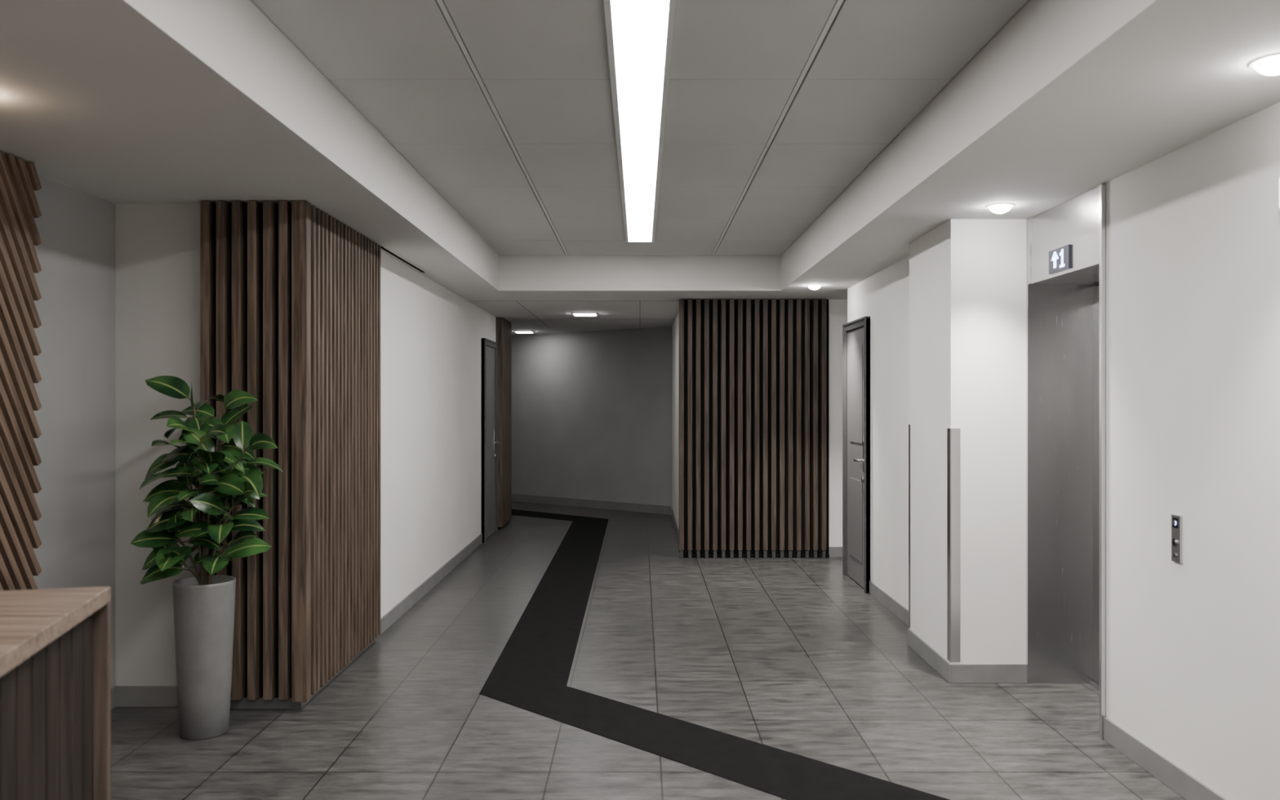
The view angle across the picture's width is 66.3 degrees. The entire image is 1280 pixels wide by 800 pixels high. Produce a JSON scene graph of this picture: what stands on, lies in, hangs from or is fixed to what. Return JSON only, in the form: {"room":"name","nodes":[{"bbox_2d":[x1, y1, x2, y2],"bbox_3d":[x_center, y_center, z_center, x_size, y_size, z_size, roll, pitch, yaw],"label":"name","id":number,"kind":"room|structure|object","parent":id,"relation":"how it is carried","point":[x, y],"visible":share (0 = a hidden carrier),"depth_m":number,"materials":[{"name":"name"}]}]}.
{"room":"elevator lobby","nodes":[
{"label":"elevator lobby","id":0,"kind":"room"},
{"bbox_2d":[32,175,115,688],"bbox_3d":[-2.620,0.270,1.200,0.100,2.460,7.400,0,0,0],"label":"wall","id":1,"kind":"structure","parent":0,"point":[76,363],"depth_m":4.49,"materials":[{"name":"paint"}]},
{"bbox_2d":[0,150,41,591],"bbox_3d":[-2.510,0.272,2.656,0.119,2.456,2.713,0,0,0],"label":"wall panel","id":2,"kind":"object","parent":1,"relation":"attached to","point":[19,178],"visible":0.68,"depth_m":3.87,"materials":[{"name":"brown wood"}]},
{"bbox_2d":[110,685,177,710],"bbox_3d":[-2.345,1.450,1.150,0.450,0.100,7.300,0,0,0],"label":"baseboard","id":3,"kind":"structure","parent":1,"relation":"attached to","point":[120,695],"depth_m":4.79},
{"bbox_2d":[115,204,200,685],"bbox_3d":[-2.342,0.270,4.850,0.455,2.460,0.100,0,0,0],"label":"wall","id":4,"kind":"structure","parent":0,"point":[158,246],"depth_m":4.80,"materials":[{"name":"paint"}]},
{"bbox_2d":[380,250,496,617],"bbox_3d":[-1.717,0.270,9.107,0.100,2.460,6.085,0,0,0],"label":"wall","id":5,"kind":"structure","parent":0,"point":[431,336],"depth_m":7.53,"materials":[{"name":"paint"}]},
{"bbox_2d":[373,533,482,640],"bbox_3d":[-1.661,1.450,8.703,0.012,0.100,5.275,0,0,0],"label":"baseboard","id":6,"kind":"structure","parent":5,"relation":"attached to","point":[397,611],"depth_m":7.54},
{"bbox_2d":[481,337,499,542],"bbox_3d":[-1.628,0.425,10.740,0.078,2.150,0.900,0,0,0],"label":"door","id":7,"kind":"structure","parent":5,"relation":"in","point":[490,442],"depth_m":10.67,"materials":[{"name":"grey wood"}]},
{"bbox_2d":[495,317,511,528],"bbox_3d":[-1.629,0.271,11.740,0.077,2.458,0.820,0,0,0],"label":"cladding","id":8,"kind":"object","parent":5,"relation":"attached to","point":[503,326],"visible":0.98,"depth_m":11.46,"materials":[{"name":"brown wood"}]},
{"bbox_2d":[511,326,672,514],"bbox_3d":[-1.972,0.270,14.677,6.256,2.460,0.108,0,0,37],"label":"wall","id":9,"kind":"structure","parent":0,"point":[592,411],"depth_m":13.62,"materials":[{"name":"grey paint"}]},
{"bbox_2d":[511,493,670,514],"bbox_3d":[-2.054,1.445,14.667,6.125,0.110,0.014,0,0,37],"label":"baseboard","id":10,"kind":"structure","parent":9,"relation":"attached to","point":[664,509],"depth_m":13.61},
{"bbox_2d":[0,0,1279,335],"bbox_3d":[-0.850,-1.205,7.050,7.500,0.490,19.100,0,0,0],"label":"ceiling","id":11,"kind":"structure","parent":0,"point":[113,101],"depth_m":3.67,"materials":[{"name":"paint"}]},
{"bbox_2d":[380,246,426,272],"bbox_3d":[-1.620,-0.957,6.735,0.042,0.006,1.230,0,0,0],"label":"ceiling vent","id":12,"kind":"object","parent":11,"relation":"in","point":[383,248],"visible":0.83,"depth_m":6.65,"materials":[{"name":"black metal"}]},
{"bbox_2d":[514,330,533,333],"bbox_3d":[-1.620,-0.950,13.700,0.244,0.020,0.244,0,0,0],"label":"recessed light","id":13,"kind":"object","parent":11,"relation":"in","point":[516,331],"visible":1,"depth_m":13.59,"materials":[{"name":"white plastic"}]},
{"bbox_2d":[516,301,640,326],"bbox_3d":[-0.625,-0.959,11.198,2.070,0.002,3.404,0,0,0],"label":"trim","id":14,"kind":"structure","parent":11,"relation":"attached to","point":[517,301],"depth_m":10.84,"materials":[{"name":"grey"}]},
{"bbox_2d":[572,312,597,315],"bbox_3d":[-0.610,-0.950,10.870,0.264,0.020,0.264,0,0,0],"label":"recessed light","id":15,"kind":"object","parent":11,"relation":"in","point":[573,313],"visible":1,"depth_m":10.78,"materials":[{"name":"white plastic"}]},
{"bbox_2d":[251,0,1028,255],"bbox_3d":[0.000,-1.279,3.049,2.470,0.019,11.078,0,0,0],"label":"ceiling panels","id":16,"kind":"object","parent":11,"relation":"attached to","point":[504,108],"depth_m":4.15,"materials":[{"name":"white paint"}]},
{"bbox_2d":[603,0,676,242],"bbox_3d":[0.000,-1.273,2.670,0.232,0.030,10.300,0,0,0],"label":"recessed light","id":17,"kind":"object","parent":16,"relation":"in","point":[640,33],"visible":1,"depth_m":4.06,"materials":[{"name":"white plastic"}]},
{"bbox_2d":[806,284,822,289],"bbox_3d":[1.460,-0.941,8.200,0.132,0.037,0.132,0,0,0],"label":"recessed light","id":18,"kind":"object","parent":11,"relation":"in","point":[811,286],"visible":1,"depth_m":8.16,"materials":[{"name":"white plastic"}]},
{"bbox_2d":[986,203,1014,213],"bbox_3d":[1.780,-0.941,4.840,0.132,0.037,0.132,0,0,0],"label":"recessed light","id":19,"kind":"object","parent":11,"relation":"in","point":[998,208],"visible":1,"depth_m":4.81,"materials":[{"name":"white plastic"}]},
{"bbox_2d":[1248,53,1279,75],"bbox_3d":[1.800,-0.941,2.770,0.132,0.037,0.132,0,0,0],"label":"recessed light","id":20,"kind":"object","parent":11,"relation":"in","point":[1268,64],"visible":1,"depth_m":2.75,"materials":[{"name":"white plastic"}]},
{"bbox_2d":[110,501,1186,799],"bbox_3d":[-0.850,1.548,7.000,7.500,0.103,19.200,0,0,0],"label":"floor","id":21,"kind":"structure","parent":0,"point":[793,655],"depth_m":4.76,"materials":[{"name":"grey tile"}]},
{"bbox_2d":[0,586,110,799],"bbox_3d":[-1.361,0.975,1.218,0.700,1.050,2.200,0,0,-14],"label":"reception desk","id":22,"kind":"object","parent":21,"relation":"on","point":[55,643],"visible":1,"depth_m":2.11,"materials":[{"name":"brown wood"}]},
{"bbox_2d":[129,375,282,739],"bbox_3d":[-1.914,0.695,4.368,0.627,1.610,0.509,0,0,0],"label":"rubber plant","id":23,"kind":"object","parent":21,"relation":"on","point":[204,602],"visible":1,"depth_m":4.33,"materials":[{"name":"green plant"}]},
{"bbox_2d":[200,200,380,708],"bbox_3d":[-1.855,0.271,5.381,0.510,2.458,1.362,0,0,0],"label":"cladding","id":24,"kind":"object","parent":21,"relation":"on","point":[291,292],"visible":0.92,"depth_m":4.76,"materials":[{"name":"brown wood"}]},
{"bbox_2d":[672,299,847,546],"bbox_3d":[1.610,0.270,11.050,2.380,2.460,3.400,0,0,0],"label":"wall","id":25,"kind":"structure","parent":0,"point":[837,308],"depth_m":9.35,"materials":[{"name":"grey paint"}]},
{"bbox_2d":[679,298,829,558],"bbox_3d":[1.086,0.271,9.335,1.428,2.458,0.130,0,0,0],"label":"cladding","id":26,"kind":"object","parent":25,"relation":"attached to","point":[753,374],"visible":1,"depth_m":9.27,"materials":[{"name":"brown wood"}]},
{"bbox_2d":[671,507,842,557],"bbox_3d":[1.554,1.450,11.019,2.292,0.100,3.362,0,0,0],"label":"baseboard","id":27,"kind":"structure","parent":25,"relation":"attached to","point":[833,552],"depth_m":9.34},
{"bbox_2d":[847,255,909,609],"bbox_3d":[2.295,0.270,7.225,1.010,2.460,2.450,0,0,0],"label":"wall","id":28,"kind":"structure","parent":0,"point":[883,296],"depth_m":7.03,"materials":[{"name":"paint"}]},
{"bbox_2d":[842,316,870,592],"bbox_3d":[1.751,0.425,8.025,0.078,2.150,0.830,0,0,0],"label":"door","id":29,"kind":"structure","parent":28,"relation":"in","point":[855,333],"depth_m":8.02,"materials":[{"name":"grey wood"}]},
{"bbox_2d":[869,580,1026,683],"bbox_3d":[1.847,1.450,6.394,0.417,0.100,2.412,0,0,0],"label":"baseboard","id":30,"kind":"structure","parent":28,"relation":"attached to","point":[951,673],"depth_m":5.19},
{"bbox_2d":[909,218,1099,663],"bbox_3d":[2.225,0.270,5.600,1.150,2.460,0.800,0,0,0],"label":"wall column","id":31,"kind":"structure","parent":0,"point":[967,277],"depth_m":5.20,"materials":[{"name":"paint"}]},
{"bbox_2d":[908,424,911,627],"bbox_3d":[1.663,0.770,5.987,0.034,1.240,0.034,0,0,0],"label":"guard","id":32,"kind":"object","parent":31,"relation":"attached to","point":[909,425],"visible":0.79,"depth_m":5.98,"materials":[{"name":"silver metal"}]},
{"bbox_2d":[946,427,960,662],"bbox_3d":[1.673,0.770,5.223,0.054,1.240,0.054,0,0,0],"label":"guard","id":33,"kind":"object","parent":31,"relation":"attached to","point":[953,435],"visible":1,"depth_m":5.20,"materials":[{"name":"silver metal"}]},
{"bbox_2d":[1106,102,1279,799],"bbox_3d":[2.330,0.270,0.915,0.540,2.460,6.830,0,0,0],"label":"wall","id":34,"kind":"structure","parent":0,"point":[1193,231],"depth_m":3.62,"materials":[{"name":"paint"}]},
{"bbox_2d":[1026,183,1106,738],"bbox_3d":[2.235,0.271,4.764,0.390,2.458,0.867,0,0,0],"label":"elevator","id":35,"kind":"object","parent":34,"relation":"attached to","point":[1066,242],"visible":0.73,"depth_m":5.18,"materials":[{"name":"silver metal"}]},
{"bbox_2d":[1103,716,1227,799],"bbox_3d":[2.054,1.450,0.915,0.012,0.100,6.830,0,0,0],"label":"baseboard","id":36,"kind":"structure","parent":34,"relation":"attached to","point":[1188,787],"depth_m":3.87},
{"bbox_2d":[1171,514,1182,563],"bbox_3d":[2.051,0.530,3.750,0.017,0.180,0.060,0,0,0],"label":"panel","id":37,"kind":"object","parent":34,"relation":"attached to","point":[1176,520],"visible":1,"depth_m":3.74,"materials":[{"name":"silver metal"}]},
{"bbox_2d":[1278,175,1279,211],"bbox_3d":[2.046,-0.657,2.978,0.029,0.115,0.295,0,0,0],"label":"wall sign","id":38,"kind":"object","parent":34,"relation":"attached to","point":[1278,175],"visible":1,"depth_m":3.12,"materials":[{"name":"white"}]}
]}

